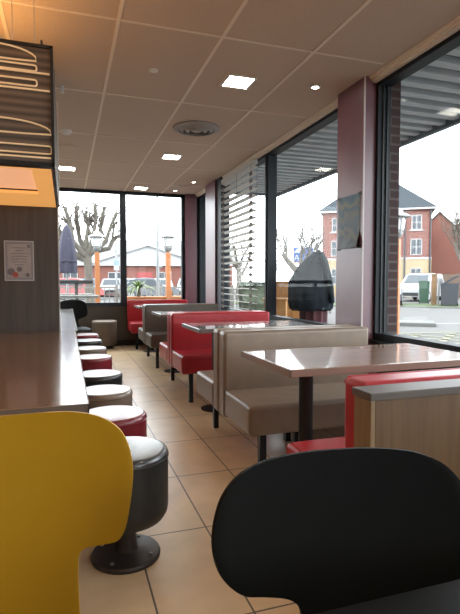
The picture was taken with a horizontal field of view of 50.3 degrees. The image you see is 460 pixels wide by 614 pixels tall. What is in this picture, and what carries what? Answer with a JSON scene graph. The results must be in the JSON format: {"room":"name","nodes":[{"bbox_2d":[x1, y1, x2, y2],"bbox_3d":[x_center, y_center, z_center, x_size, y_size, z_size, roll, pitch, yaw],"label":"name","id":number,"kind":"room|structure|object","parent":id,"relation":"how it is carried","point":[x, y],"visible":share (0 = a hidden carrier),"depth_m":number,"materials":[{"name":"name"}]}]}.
{"room":"eatery","nodes":[
{"label":"eatery","id":0,"kind":"room"},
{"bbox_2d":[78,306,138,339],"bbox_3d":[-3.132,0.360,8.799,5.620,0.745,0.120,-1,3,-18],"label":"wall","id":1,"kind":"structure","parent":0,"point":[118,313],"depth_m":9.04,"materials":[{"name":"paint"}]},
{"bbox_2d":[87,305,126,305],"bbox_3d":[-3.312,-0.009,8.625,5.180,0.020,0.060,-1,3,-18],"label":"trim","id":2,"kind":"structure","parent":1,"relation":"on","point":[87,305],"depth_m":8.95,"materials":[{"name":"black metal"}]},
{"bbox_2d":[59,187,184,304],"bbox_3d":[-3.334,-1.059,8.638,5.180,2.105,0.100,-1,3,-18],"label":"window","id":3,"kind":"structure","parent":1,"relation":"in","point":[122,194],"depth_m":9.07,"materials":[{"name":"black metal"}]},
{"bbox_2d":[113,339,145,345],"bbox_3d":[-3.166,0.686,8.730,5.500,0.100,0.020,-1,3,-18],"label":"baseboard","id":4,"kind":"structure","parent":1,"relation":"attached to","point":[119,342],"depth_m":9.14,"materials":[{"name":"black metal"}]},
{"bbox_2d":[78,345,344,613],"bbox_3d":[-1.111,1.100,2.783,5.620,0.120,12.870,-1,3,-18],"label":"floor","id":5,"kind":"structure","parent":0,"point":[203,459],"depth_m":2.64,"materials":[{"name":"tile"}]},
{"bbox_2d":[0,70,60,332],"bbox_3d":[-2.775,-0.424,3.494,2.942,2.850,0.050,-1,3,-18],"label":"partition panel","id":6,"kind":"object","parent":5,"relation":"on","point":[25,306],"visible":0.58,"depth_m":3.89,"materials":[{"name":"brown wood"}]},
{"bbox_2d":[4,240,33,280],"bbox_3d":[-1.654,-0.362,3.845,0.214,0.313,0.012,-1,3,-18],"label":"framed notice","id":7,"kind":"object","parent":6,"relation":"attached to","point":[18,255],"visible":1,"depth_m":3.84,"materials":[{"name":"paper"}]},
{"bbox_2d":[0,331,88,415],"bbox_3d":[-1.346,0.655,2.668,1.016,0.780,2.525,-1,3,-18],"label":"countertop","id":8,"kind":"structure","parent":5,"relation":"on","point":[40,371],"depth_m":2.15,"materials":[{"name":"laminate"}]},
{"bbox_2d":[24,309,77,334],"bbox_3d":[-2.207,0.506,5.587,0.835,0.780,3.465,-1,3,-18],"label":"countertop","id":9,"kind":"structure","parent":5,"relation":"on","point":[67,319],"depth_m":4.97,"materials":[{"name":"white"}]},
{"bbox_2d":[0,411,132,613],"bbox_3d":[-0.285,0.675,0.673,0.424,0.947,0.493,-1,3,-18],"label":"shell chair","id":10,"kind":"object","parent":5,"relation":"on","point":[66,477],"visible":1,"depth_m":0.87,"materials":[{"name":"yellow plastic"}]},
{"bbox_2d":[60,300,90,332],"bbox_3d":[-2.433,0.341,7.739,0.464,0.893,0.492,-2,3,-30],"label":"shell chair","id":11,"kind":"object","parent":5,"relation":"on","point":[79,307],"visible":0.46,"depth_m":7.92,"materials":[{"name":"black plastic"}]},
{"bbox_2d":[76,333,97,338],"bbox_3d":[-1.987,0.604,6.703,0.373,0.471,0.373,0,3,2],"label":"stool","id":12,"kind":"object","parent":5,"relation":"on","point":[80,335],"visible":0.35,"depth_m":6.58,"materials":[{"name":"red leather"}]},
{"bbox_2d":[77,338,101,346],"bbox_3d":[-1.762,0.638,6.031,0.373,0.471,0.373,1,3,18],"label":"stool","id":13,"kind":"object","parent":5,"relation":"on","point":[88,341],"visible":0.32,"depth_m":5.91,"materials":[{"name":"black leather"}]},
{"bbox_2d":[78,346,106,354],"bbox_3d":[-1.527,0.674,5.330,0.373,0.471,0.373,2,4,35],"label":"stool","id":14,"kind":"object","parent":5,"relation":"on","point":[83,350],"visible":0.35,"depth_m":5.22,"materials":[{"name":"beige leather"}]},
{"bbox_2d":[80,354,111,370],"bbox_3d":[-1.318,0.706,4.705,0.373,0.471,0.373,-2,4,-39],"label":"stool","id":15,"kind":"object","parent":5,"relation":"on","point":[89,361],"visible":0.37,"depth_m":4.56,"materials":[{"name":"red leather"}]},
{"bbox_2d":[83,369,122,386],"bbox_3d":[-1.030,0.750,3.843,0.373,0.471,0.373,-1,3,-19],"label":"stool","id":16,"kind":"object","parent":5,"relation":"on","point":[99,376],"visible":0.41,"depth_m":3.73,"materials":[{"name":"black"}]},
{"bbox_2d":[92,320,116,348],"bbox_3d":[-2.229,0.485,8.707,0.438,0.503,0.438,-1,3,-18],"label":"pouf","id":17,"kind":"object","parent":5,"relation":"on","point":[106,330],"visible":0.8,"depth_m":8.53,"materials":[{"name":"beige leather"}]},
{"bbox_2d":[86,384,132,408],"bbox_3d":[-0.833,0.780,3.256,0.373,0.471,0.373,-1,3,-18],"label":"stool","id":18,"kind":"object","parent":5,"relation":"on","point":[107,394],"visible":0.33,"depth_m":3.14,"materials":[{"name":"leather"}]},
{"bbox_2d":[89,405,146,436],"bbox_3d":[-0.640,0.809,2.678,0.373,0.471,0.373,-1,3,-18],"label":"stool","id":19,"kind":"object","parent":5,"relation":"on","point":[132,421],"visible":0.34,"depth_m":2.61,"materials":[{"name":"leather"}]},
{"bbox_2d":[91,436,168,574],"bbox_3d":[-0.450,0.838,2.109,0.373,0.471,0.373,-1,3,-18],"label":"stool","id":20,"kind":"object","parent":5,"relation":"on","point":[133,552],"visible":0.62,"depth_m":2.02,"materials":[{"name":"black plastic"}]},
{"bbox_2d":[134,305,155,351],"bbox_3d":[-1.022,0.360,8.450,1.160,0.780,0.660,-1,3,-18],"label":"table","id":21,"kind":"object","parent":5,"relation":"on","point":[136,306],"visible":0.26,"depth_m":8.30,"materials":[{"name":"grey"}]},
{"bbox_2d":[127,299,187,348],"bbox_3d":[-1.277,0.298,8.957,1.126,0.852,0.608,-1,3,-18],"label":"bench","id":22,"kind":"object","parent":5,"relation":"on","point":[134,315],"visible":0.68,"depth_m":8.98,"materials":[{"name":"red leather"}]},
{"bbox_2d":[128,321,142,332],"bbox_3d":[-1.256,0.352,8.899,1.120,0.180,0.480,-1,3,-18],"label":"seat cushion","id":23,"kind":"object","parent":22,"relation":"on","point":[133,326],"depth_m":8.54,"materials":[{"name":"red leather"}]},
{"bbox_2d":[138,303,214,356],"bbox_3d":[-0.833,0.364,7.664,1.126,0.852,0.608,-1,3,-18],"label":"bench","id":24,"kind":"object","parent":5,"relation":"on","point":[140,329],"visible":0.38,"depth_m":7.51,"materials":[{"name":"beige leather"}]},
{"bbox_2d":[138,327,142,340],"bbox_3d":[-0.854,0.412,7.727,1.120,0.180,0.480,-1,3,-18],"label":"seat cushion","id":25,"kind":"object","parent":24,"relation":"on","point":[140,330],"depth_m":7.52,"materials":[{"name":"grey leather"}]},
{"bbox_2d":[144,304,218,367],"bbox_3d":[-0.637,0.394,7.075,1.126,0.852,0.608,-1,3,-18],"label":"bench","id":26,"kind":"object","parent":5,"relation":"on","point":[155,327],"visible":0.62,"depth_m":7.10,"materials":[{"name":"beige leather"}]},
{"bbox_2d":[145,331,166,347],"bbox_3d":[-0.616,0.448,7.017,1.120,0.180,0.480,-1,3,-18],"label":"seat cushion","id":27,"kind":"object","parent":26,"relation":"on","point":[153,339],"depth_m":6.67,"materials":[{"name":"grey leather"}]},
{"bbox_2d":[185,194,196,302],"bbox_3d":[-0.765,-0.729,9.488,0.220,2.850,0.150,-1,3,-18],"label":"column","id":28,"kind":"structure","parent":5,"relation":"on","point":[190,199],"depth_m":9.40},
{"bbox_2d":[151,310,234,372],"bbox_3d":[-0.420,0.455,6.587,1.160,0.780,0.660,-1,3,-18],"label":"table","id":29,"kind":"object","parent":5,"relation":"on","point":[157,313],"visible":0.27,"depth_m":6.47,"materials":[{"name":"brown"}]},
{"bbox_2d":[197,197,198,302],"bbox_3d":[-0.582,-0.734,9.570,0.180,2.850,0.170,-1,3,-18],"label":"column","id":30,"kind":"structure","parent":5,"relation":"on","point":[197,197],"depth_m":9.45,"materials":[{"name":"black metal"}]},
{"bbox_2d":[159,310,260,380],"bbox_3d":[-0.223,0.461,5.762,1.126,0.852,0.608,-1,3,-18],"label":"bench","id":31,"kind":"object","parent":5,"relation":"on","point":[164,347],"visible":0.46,"depth_m":5.49,"materials":[{"name":"red leather"}]},
{"bbox_2d":[159,342,166,360],"bbox_3d":[-0.244,0.509,5.825,1.120,0.180,0.480,-1,3,-18],"label":"seat cushion","id":32,"kind":"object","parent":31,"relation":"on","point":[163,345],"depth_m":5.66,"materials":[{"name":"red leather"}]},
{"bbox_2d":[205,180,216,303],"bbox_3d":[-0.228,-0.672,8.372,0.230,2.850,0.570,-1,3,-18],"label":"column","id":33,"kind":"structure","parent":5,"relation":"on","point":[211,188],"depth_m":8.24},
{"bbox_2d":[170,311,269,402],"bbox_3d":[-0.027,0.491,5.173,1.126,0.852,0.608,-1,3,-18],"label":"bench","id":34,"kind":"object","parent":5,"relation":"on","point":[190,351],"visible":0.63,"depth_m":5.19,"materials":[{"name":"red leather"}]},
{"bbox_2d":[172,349,211,373],"bbox_3d":[-0.006,0.545,5.115,1.120,0.180,0.480,-1,3,-18],"label":"seat cushion","id":35,"kind":"object","parent":34,"relation":"on","point":[187,361],"depth_m":4.79,"materials":[{"name":"red leather"}]},
{"bbox_2d":[217,177,226,309],"bbox_3d":[-0.137,-0.652,7.971,0.088,2.850,0.250,-1,3,-18],"label":"column","id":36,"kind":"structure","parent":5,"relation":"on","point":[220,186],"depth_m":7.87,"materials":[{"name":"black metal"}]},
{"bbox_2d":[182,320,313,411],"bbox_3d":[0.183,0.553,4.661,1.160,0.780,0.660,-1,3,-18],"label":"table","id":37,"kind":"object","parent":5,"relation":"on","point":[201,328],"visible":0.29,"depth_m":4.53,"materials":[{"name":"brown"}]},
{"bbox_2d":[197,324,354,440],"bbox_3d":[0.351,0.558,3.858,1.126,0.852,0.608,-1,3,-18],"label":"bench","id":38,"kind":"object","parent":5,"relation":"on","point":[208,380],"visible":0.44,"depth_m":3.59,"materials":[{"name":"leather"}]},
{"bbox_2d":[197,370,213,404],"bbox_3d":[0.330,0.606,3.921,1.120,0.180,0.480,-1,3,-18],"label":"seat cushion","id":39,"kind":"object","parent":38,"relation":"on","point":[205,379],"depth_m":3.72,"materials":[{"name":"beige leather"}]},
{"bbox_2d":[219,326,368,462],"bbox_3d":[0.547,0.589,3.269,1.126,0.852,0.608,-1,3,-18],"label":"bench","id":40,"kind":"object","parent":5,"relation":"on","point":[262,401],"visible":0.69,"depth_m":3.27,"materials":[{"name":"beige leather"}]},
{"bbox_2d":[225,382,344,435],"bbox_3d":[0.568,0.642,3.211,1.120,0.180,0.480,-1,3,-18],"label":"seat cushion","id":41,"kind":"object","parent":40,"relation":"on","point":[264,409],"depth_m":2.97,"materials":[{"name":"beige leather"}]},
{"bbox_2d":[211,447,459,613],"bbox_3d":[0.233,0.704,0.638,0.464,0.893,0.492,-1,3,-10],"label":"shell chair","id":42,"kind":"object","parent":5,"relation":"on","point":[322,530],"visible":0.93,"depth_m":0.83,"materials":[{"name":"black plastic"}]},
{"bbox_2d":[241,343,459,441],"bbox_3d":[0.721,0.651,2.745,1.160,0.780,0.660,-1,3,-18],"label":"table","id":43,"kind":"object","parent":5,"relation":"on","point":[303,363],"visible":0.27,"depth_m":2.60,"materials":[{"name":"laminate"}]},
{"bbox_2d":[335,76,376,373],"bbox_3d":[1.138,-0.464,4.281,0.236,2.850,0.426,-1,3,-18],"label":"column","id":44,"kind":"structure","parent":5,"relation":"on","point":[356,138],"depth_m":4.10,"materials":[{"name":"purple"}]},
{"bbox_2d":[337,191,360,250],"bbox_3d":[1.012,-0.732,4.231,0.038,0.470,0.365,-1,3,-18],"label":"poster","id":45,"kind":"object","parent":44,"relation":"attached to","point":[349,206],"visible":1,"depth_m":4.22,"materials":[{"name":"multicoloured paper"}]},
{"bbox_2d":[286,368,459,453],"bbox_3d":[0.873,0.648,2.095,1.126,0.852,0.608,-1,3,-18],"label":"bench","id":46,"kind":"object","parent":5,"relation":"on","point":[347,441],"visible":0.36,"depth_m":1.72,"materials":[{"name":"red leather"}]},
{"bbox_2d":[286,436,344,453],"bbox_3d":[0.852,0.696,2.158,1.120,0.180,0.480,-1,3,-18],"label":"seat cushion","id":47,"kind":"object","parent":46,"relation":"on","point":[336,442],"depth_m":2.16,"materials":[{"name":"red leather"}]},
{"bbox_2d":[317,579,459,613],"bbox_3d":[0.632,0.786,0.412,0.871,0.748,0.809,-1,3,-18],"label":"dining table","id":48,"kind":"object","parent":5,"relation":"on","point":[444,598],"visible":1,"depth_m":0.66,"materials":[{"name":"black metal"}]},
{"bbox_2d":[352,379,459,479],"bbox_3d":[1.135,0.666,1.765,1.550,0.850,0.104,-1,3,-18],"label":"divider","id":49,"kind":"object","parent":5,"relation":"on","point":[423,417],"visible":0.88,"depth_m":1.52,"materials":[{"name":"brown wood"}]},
{"bbox_2d":[0,0,459,194],"bbox_3d":[-1.111,-1.857,2.632,5.620,0.100,12.870,-1,3,-18],"label":"ceiling","id":50,"kind":"structure","parent":0,"point":[382,31],"depth_m":3.84,"materials":[{"name":"tile"}]},
{"bbox_2d":[0,0,59,207],"bbox_3d":[-1.960,-1.284,2.934,1.741,1.075,1.455,-1,3,-18],"label":"hanging light fixture","id":51,"kind":"object","parent":50,"relation":"hanging from","point":[29,147],"visible":1,"depth_m":2.52,"materials":[{"name":"wood"}]},
{"bbox_2d":[60,128,71,134],"bbox_3d":[-1.804,-1.926,5.400,0.124,0.044,0.124,-1,3,-18],"label":"smoke detector","id":52,"kind":"object","parent":50,"relation":"attached to","point":[64,131],"visible":1,"depth_m":5.37,"materials":[{"name":"white plastic"}]},
{"bbox_2d":[59,166,75,170],"bbox_3d":[-2.394,-2.035,7.193,0.250,0.009,0.250,-1,3,-18],"label":"recessed light","id":53,"kind":"object","parent":50,"relation":"in","point":[67,168],"visible":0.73,"depth_m":7.19,"materials":[{"name":"white"}]},
{"bbox_2d":[59,167,73,169],"bbox_3d":[-2.394,-2.036,7.193,0.210,0.006,0.210,-1,3,-18],"label":"diffuser","id":54,"kind":"object","parent":53,"relation":"attached to","point":[60,168],"depth_m":7.19,"materials":[{"name":"white"}]},
{"bbox_2d":[133,186,148,189],"bbox_3d":[-1.585,-2.112,8.716,0.250,0.009,0.250,-1,3,-18],"label":"recessed light","id":55,"kind":"object","parent":50,"relation":"in","point":[135,187],"visible":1,"depth_m":8.73,"materials":[{"name":"white"}]},
{"bbox_2d":[160,153,182,159],"bbox_3d":[-0.780,-2.001,6.531,0.250,0.009,0.250,-1,3,-18],"label":"recessed light","id":56,"kind":"object","parent":50,"relation":"in","point":[164,156],"visible":1,"depth_m":6.50,"materials":[{"name":"white"}]},
{"bbox_2d":[163,155,179,158],"bbox_3d":[-0.780,-2.002,6.531,0.210,0.006,0.210,-1,3,-18],"label":"diffuser","id":57,"kind":"object","parent":56,"relation":"attached to","point":[164,156],"depth_m":6.53,"materials":[{"name":"white"}]},
{"bbox_2d":[0,0,383,192],"bbox_3d":[-1.229,-1.799,2.532,5.330,0.006,12.750,-1,3,-18],"label":"trim","id":58,"kind":"structure","parent":50,"relation":"attached to","point":[118,19],"depth_m":3.70,"materials":[{"name":"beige metal"}]},
{"bbox_2d":[173,121,219,135],"bbox_3d":[-0.365,-1.919,5.323,0.510,0.050,0.510,-1,3,-18],"label":"ceiling vent","id":59,"kind":"object","parent":50,"relation":"in","point":[189,128],"visible":1,"depth_m":5.23,"materials":[{"name":"grey plastic"}]},
{"bbox_2d":[220,74,257,89],"bbox_3d":[0.069,-1.876,4.087,0.250,0.009,0.250,-1,3,-18],"label":"recessed light","id":60,"kind":"object","parent":50,"relation":"in","point":[235,81],"visible":1,"depth_m":4.07,"materials":[{"name":"white plastic"}]},
{"bbox_2d":[223,76,253,88],"bbox_3d":[0.069,-1.878,4.087,0.210,0.006,0.210,-1,3,-18],"label":"diffuser","id":61,"kind":"object","parent":60,"relation":"attached to","point":[237,82],"depth_m":4.08,"materials":[{"name":"white"}]},
{"bbox_2d":[310,84,320,88],"bbox_3d":[0.730,-1.881,4.192,0.096,0.010,0.096,-1,3,-18],"label":"recessed light","id":62,"kind":"object","parent":50,"relation":"in","point":[315,86],"visible":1,"depth_m":4.17,"materials":[{"name":"white plastic"}]},
{"bbox_2d":[61,287,459,333],"bbox_3d":[-4.695,-1.828,61.348,150.000,0.200,100.630,-1,3,-18],"label":"ground","id":63,"kind":"structure","parent":0,"point":[439,315],"depth_m":17.57,"materials":[{"name":"asphalt"}]},
{"bbox_2d":[59,223,77,299],"bbox_3d":[-3.987,-0.733,12.015,0.560,2.640,0.560,-1,3,-18],"label":"closed parasol","id":64,"kind":"object","parent":63,"relation":"on","point":[67,251],"visible":0.72,"depth_m":11.85,"materials":[{"name":"blue fabric"}]},
{"bbox_2d":[60,280,98,299],"bbox_3d":[-4.052,0.029,10.813,2.160,1.240,1.550,-1,3,-18],"label":"picnic table","id":65,"kind":"object","parent":63,"relation":"on","point":[76,295],"visible":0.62,"depth_m":10.58,"materials":[{"name":"grey wood"}]},
{"bbox_2d":[60,278,106,294],"bbox_3d":[-10.680,-1.283,33.980,4.115,1.500,1.786,-1,3,-10],"label":"parked car","id":66,"kind":"object","parent":63,"relation":"on","point":[61,285],"visible":0.16,"depth_m":33.19,"materials":[{"name":"red"}]},
{"bbox_2d":[60,285,117,302],"bbox_3d":[-5.444,-0.134,15.274,3.830,1.110,0.080,-1,3,-18],"label":"railing","id":67,"kind":"object","parent":63,"relation":"on","point":[116,286],"visible":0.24,"depth_m":15.71,"materials":[{"name":"grey"}]},
{"bbox_2d":[59,193,130,302],"bbox_3d":[-5.245,-2.063,18.023,3.226,4.698,1.984,-1,3,-11],"label":"tree","id":68,"kind":"object","parent":63,"relation":"on","point":[85,252],"visible":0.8,"depth_m":17.90,"materials":[{"name":"brown plant"}]},
{"bbox_2d":[87,231,105,302],"bbox_3d":[-3.515,-0.735,12.986,0.480,2.545,0.480,-1,3,-18],"label":"lamp post","id":69,"kind":"object","parent":63,"relation":"on","point":[96,237],"visible":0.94,"depth_m":12.90,"materials":[{"name":"orange paint"}]},
{"bbox_2d":[100,278,119,296],"bbox_3d":[-9.874,-1.639,40.962,1.786,1.500,4.115,-1,3,-10],"label":"parked car","id":70,"kind":"object","parent":63,"relation":"on","point":[106,282],"visible":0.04,"depth_m":40.15,"materials":[{"name":"silver metal"}]},
{"bbox_2d":[114,244,118,284],"bbox_3d":[-4.204,-1.027,18.162,0.200,2.600,0.090,-1,3,-18],"label":"sign post","id":71,"kind":"object","parent":63,"relation":"on","point":[116,262],"visible":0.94,"depth_m":18.11,"materials":[{"name":"silver metal"}]},
{"bbox_2d":[60,239,238,294],"bbox_3d":[-13.203,-4.543,54.690,26.000,5.900,20.600,0,3,-9],"label":"warehouse","id":72,"kind":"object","parent":63,"relation":"on","point":[141,254],"visible":0.15,"depth_m":45.62,"materials":[{"name":"red brick"}]},
{"bbox_2d":[127,278,180,295],"bbox_3d":[-5.545,-1.283,33.980,4.115,1.500,1.786,-1,3,-10],"label":"parked car","id":73,"kind":"object","parent":63,"relation":"on","point":[151,282],"visible":0.3,"depth_m":33.14,"materials":[{"name":"grey"}]},
{"bbox_2d":[127,290,180,299],"bbox_3d":[-1.857,0.070,12.357,1.740,1.000,0.460,-1,3,-18],"label":"planter","id":74,"kind":"object","parent":63,"relation":"on","point":[168,292],"visible":0.07,"depth_m":12.18,"materials":[{"name":"orange paint"}]},
{"bbox_2d":[128,280,155,296],"bbox_3d":[-2.242,-0.449,12.191,0.908,0.475,1.090,0,3,1],"label":"spiky plant","id":75,"kind":"object","parent":74,"relation":"in","point":[138,285],"visible":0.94,"depth_m":12.16,"materials":[{"name":"green plant"}]},
{"bbox_2d":[156,197,161,295],"bbox_3d":[-2.039,-2.116,13.990,0.180,5.200,0.100,-1,3,-18],"label":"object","id":76,"kind":"structure","parent":63,"relation":"on","point":[158,255],"depth_m":13.98,"materials":[{"name":"silver metal"}]},
{"bbox_2d":[152,278,172,295],"bbox_3d":[-5.552,-1.588,39.963,1.786,1.500,4.115,0,3,-8],"label":"parked car","id":77,"kind":"object","parent":63,"relation":"on","point":[161,280],"visible":0.06,"depth_m":39.39,"materials":[{"name":"grey"}]},
{"bbox_2d":[159,231,176,289],"bbox_3d":[-1.643,-0.738,13.032,0.480,2.545,0.480,-1,3,-18],"label":"lamp post","id":78,"kind":"object","parent":63,"relation":"on","point":[167,237],"visible":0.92,"depth_m":12.94,"materials":[{"name":"orange metal"}]},
{"bbox_2d":[119,285,233,307],"bbox_3d":[-1.697,-0.181,16.209,3.830,1.110,0.080,-1,3,-18],"label":"railing","id":79,"kind":"object","parent":63,"relation":"on","point":[231,290],"visible":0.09,"depth_m":16.06,"materials":[{"name":"grey"}]},
{"bbox_2d":[230,219,263,298],"bbox_3d":[-0.056,-3.377,33.705,4.455,5.721,4.156,-1,3,-18],"label":"bare tree","id":80,"kind":"object","parent":63,"relation":"on","point":[239,278],"visible":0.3,"depth_m":33.77,"materials":[{"name":"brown plant"}]},
{"bbox_2d":[238,282,264,310],"bbox_3d":[1.622,-0.179,15.426,2.733,1.246,0.742,0,3,7],"label":"hedge","id":81,"kind":"object","parent":63,"relation":"on","point":[260,285],"visible":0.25,"depth_m":15.22,"materials":[{"name":"green plant"}]},
{"bbox_2d":[293,244,312,262],"bbox_3d":[4.459,-2.078,29.942,1.220,3.500,0.185,0,3,8],"label":"shop sign","id":82,"kind":"object","parent":63,"relation":"on","point":[296,251],"visible":0.24,"depth_m":29.86,"materials":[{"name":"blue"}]},
{"bbox_2d":[234,303,459,308],"bbox_3d":[9.926,0.070,22.482,26.000,0.130,0.151,1,3,21],"label":"kerb","id":83,"kind":"object","parent":63,"relation":"on","point":[234,303],"visible":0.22,"depth_m":22.79,"materials":[{"name":"concrete"}]},
{"bbox_2d":[318,185,436,296],"bbox_3d":[12.770,-6.264,42.808,9.050,10.550,8.700,1,3,17],"label":"brick house","id":84,"kind":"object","parent":63,"relation":"on","point":[416,239],"visible":0.34,"depth_m":38.25,"materials":[{"name":"brick"}]},
{"bbox_2d":[400,320,436,326],"bbox_3d":[4.978,0.486,13.735,1.450,0.190,1.000,1,3,19],"label":"traffic island","id":85,"kind":"object","parent":63,"relation":"on","point":[414,323],"visible":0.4,"depth_m":13.23,"materials":[{"name":"concrete"}]},
{"bbox_2d":[401,273,443,300],"bbox_3d":[12.272,-1.280,31.470,1.886,1.750,4.515,2,4,38],"label":"parked car","id":86,"kind":"object","parent":63,"relation":"on","point":[410,285],"visible":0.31,"depth_m":30.56,"materials":[{"name":"grey"}]},
{"bbox_2d":[402,292,417,295],"bbox_3d":[10.887,-0.777,29.753,1.036,0.200,0.065,2,4,38],"label":"grille","id":87,"kind":"object","parent":86,"relation":"attached to","point":[404,293],"depth_m":29.68,"materials":[{"name":"black"}]},
{"bbox_2d":[418,281,429,303],"bbox_3d":[10.503,-0.798,26.527,0.610,1.250,0.730,1,3,21],"label":"wheelie bin","id":88,"kind":"object","parent":63,"relation":"on","point":[423,285],"visible":0.97,"depth_m":26.21,"materials":[{"name":"green"}]},
{"bbox_2d":[431,211,459,280],"bbox_3d":[21.711,-5.241,49.743,5.700,7.800,9.180,2,3,29],"label":"house","id":89,"kind":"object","parent":63,"relation":"on","point":[444,260],"visible":0.32,"depth_m":45.62,"materials":[{"name":"red brick"}]},
{"bbox_2d":[437,273,459,298],"bbox_3d":[16.894,-1.458,33.972,5.480,1.850,0.135,2,3,29],"label":"fence","id":90,"kind":"object","parent":63,"relation":"on","point":[448,276],"visible":0.3,"depth_m":34.52,"materials":[{"name":"brown wood"}]},
{"bbox_2d":[234,301,459,306],"bbox_3d":[10.687,-0.021,24.410,26.000,0.115,4.000,1,3,21],"label":"ground","id":91,"kind":"structure","parent":0,"point":[403,304],"depth_m":24.32,"materials":[{"name":"green plant"}]},
{"bbox_2d":[277,208,330,271],"bbox_3d":[3.740,-2.850,27.495,3.838,5.305,3.990,1,3,14],"label":"bare tree","id":92,"kind":"object","parent":91,"relation":"on","point":[293,267],"visible":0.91,"depth_m":27.12,"materials":[{"name":"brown plant"}]},
{"bbox_2d":[400,283,402,305],"bbox_3d":[8.063,-0.750,25.488,1.736,1.300,4.015,1,3,19],"label":"parked car","id":93,"kind":"object","parent":91,"relation":"on","point":[401,293],"visible":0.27,"depth_m":23.86,"materials":[{"name":"grey"}]},
{"bbox_2d":[431,274,437,304],"bbox_3d":[10.324,-0.879,24.788,0.340,1.590,0.340,1,3,21],"label":"timber post","id":94,"kind":"object","parent":91,"relation":"on","point":[434,276],"visible":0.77,"depth_m":24.67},
{"bbox_2d":[437,278,439,305],"bbox_3d":[10.344,-0.749,24.294,0.100,1.380,0.095,-1,3,-18],"label":"sign pole","id":95,"kind":"object","parent":91,"relation":"on","point":[438,278],"visible":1,"depth_m":24.26,"materials":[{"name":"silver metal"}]},
{"bbox_2d":[427,194,459,261],"bbox_3d":[12.024,-3.008,24.715,4.160,5.902,4.902,1,3,14],"label":"bare tree","id":96,"kind":"object","parent":91,"relation":"on","point":[456,230],"visible":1,"depth_m":24.07,"materials":[{"name":"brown plant"}]},
{"bbox_2d":[440,276,458,305],"bbox_3d":[10.764,-0.790,24.023,0.838,1.491,0.930,1,3,24],"label":"wheelie bin","id":97,"kind":"object","parent":91,"relation":"on","point":[449,291],"visible":0.99,"depth_m":23.62,"materials":[{"name":"black"}]},
{"bbox_2d":[387,81,400,333],"bbox_3d":[1.305,-0.556,4.325,0.108,3.070,0.420,-1,3,-18],"label":"wall","id":98,"kind":"structure","parent":0,"point":[396,89],"depth_m":4.11,"materials":[{"name":"brick"}]},
{"bbox_2d":[195,16,459,196],"bbox_3d":[1.387,-1.823,3.396,0.100,0.044,12.730,-1,3,-18],"label":"trim","id":99,"kind":"structure","parent":98,"relation":"attached to","point":[452,27],"depth_m":3.85,"materials":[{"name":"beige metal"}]},
{"bbox_2d":[377,343,459,372],"bbox_3d":[1.516,0.659,3.576,0.120,0.680,12.750,-1,3,-18],"label":"wall","id":100,"kind":"structure","parent":0,"point":[377,343],"depth_m":3.61,"materials":[{"name":"paint"}]},
{"bbox_2d":[199,193,205,302],"bbox_3d":[-0.406,-1.048,9.059,0.120,2.170,0.880,-1,3,-18],"label":"window","id":101,"kind":"structure","parent":100,"relation":"in","point":[202,214],"depth_m":9.40,"materials":[{"name":"black metal"}]},
{"bbox_2d":[226,108,337,324],"bbox_3d":[0.512,-0.907,6.291,0.135,2.170,3.820,-1,3,-18],"label":"window","id":102,"kind":"structure","parent":100,"relation":"in","point":[270,159],"depth_m":6.22,"materials":[{"name":"black metal"}]},
{"bbox_2d":[221,159,257,309],"bbox_3d":[0.114,-0.970,7.157,0.091,2.012,1.380,-1,3,-18],"label":"window blind","id":103,"kind":"object","parent":102,"relation":"attached to","point":[247,168],"visible":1,"depth_m":7.04,"materials":[{"name":"white"}]},
{"bbox_2d":[269,320,397,343],"bbox_3d":[1.422,0.311,3.527,0.120,0.020,12.750,-1,3,-18],"label":"trim","id":104,"kind":"structure","parent":100,"relation":"on","point":[370,340],"depth_m":3.98,"materials":[{"name":"black metal"}]},
{"bbox_2d":[373,30,459,352],"bbox_3d":[2.360,-0.625,0.771,0.135,2.170,7.025,-1,3,-18],"label":"window","id":105,"kind":"structure","parent":100,"relation":"in","point":[383,95],"depth_m":4.03,"materials":[{"name":"black metal"}]},
{"bbox_2d":[400,332,459,342],"bbox_3d":[48.776,1.290,0.222,87.380,0.200,49.370,-1,3,-18],"label":"ground","id":106,"kind":"structure","parent":0,"point":[431,335],"depth_m":10.80,"materials":[{"name":"concrete"}]},
{"bbox_2d":[262,297,287,316],"bbox_3d":[0.723,0.332,7.727,0.380,0.950,0.540,0,3,10],"label":"planter","id":107,"kind":"object","parent":106,"relation":"on","point":[281,302],"visible":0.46,"depth_m":7.45,"materials":[{"name":"wood"}]},
{"bbox_2d":[276,281,298,318],"bbox_3d":[0.954,0.176,8.220,0.560,1.210,0.540,0,3,10],"label":"planter","id":108,"kind":"object","parent":106,"relation":"on","point":[281,286],"visible":0.12,"depth_m":7.96,"materials":[{"name":"wood"}]},
{"bbox_2d":[288,250,334,322],"bbox_3d":[0.990,0.099,6.007,0.563,1.589,0.384,0,3,10],"label":"parasol","id":109,"kind":"object","parent":106,"relation":"on","point":[311,286],"visible":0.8,"depth_m":5.84,"materials":[{"name":"black fabric"}]},
{"bbox_2d":[397,208,410,333],"bbox_3d":[3.054,-0.532,9.003,0.480,2.545,0.480,2,4,34],"label":"lamp post","id":110,"kind":"object","parent":106,"relation":"on","point":[402,216],"visible":0.39,"depth_m":8.92,"materials":[{"name":"orange wood"}]},
{"bbox_2d":[399,332,459,343],"bbox_3d":[7.612,0.641,10.868,10.719,0.001,4.049,-1,3,-18],"label":"road marking","id":111,"kind":"object","parent":106,"relation":"on","point":[450,335],"visible":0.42,"depth_m":10.85,"materials":[{"name":"paint"}]},
{"bbox_3d":[-1.177,-1.977,2.541,5.840,0.150,13.150,-1,3,-18],"label":"roof","id":112,"kind":"structure","parent":0,"visible":0},
{"bbox_2d":[230,46,459,196],"bbox_3d":[2.277,-1.964,3.565,1.360,0.200,12.500,-1,3,-18],"label":"canopy","id":113,"kind":"object","parent":112,"relation":"attached to","point":[430,96],"visible":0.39,"depth_m":5.48,"materials":[{"name":"grey"}]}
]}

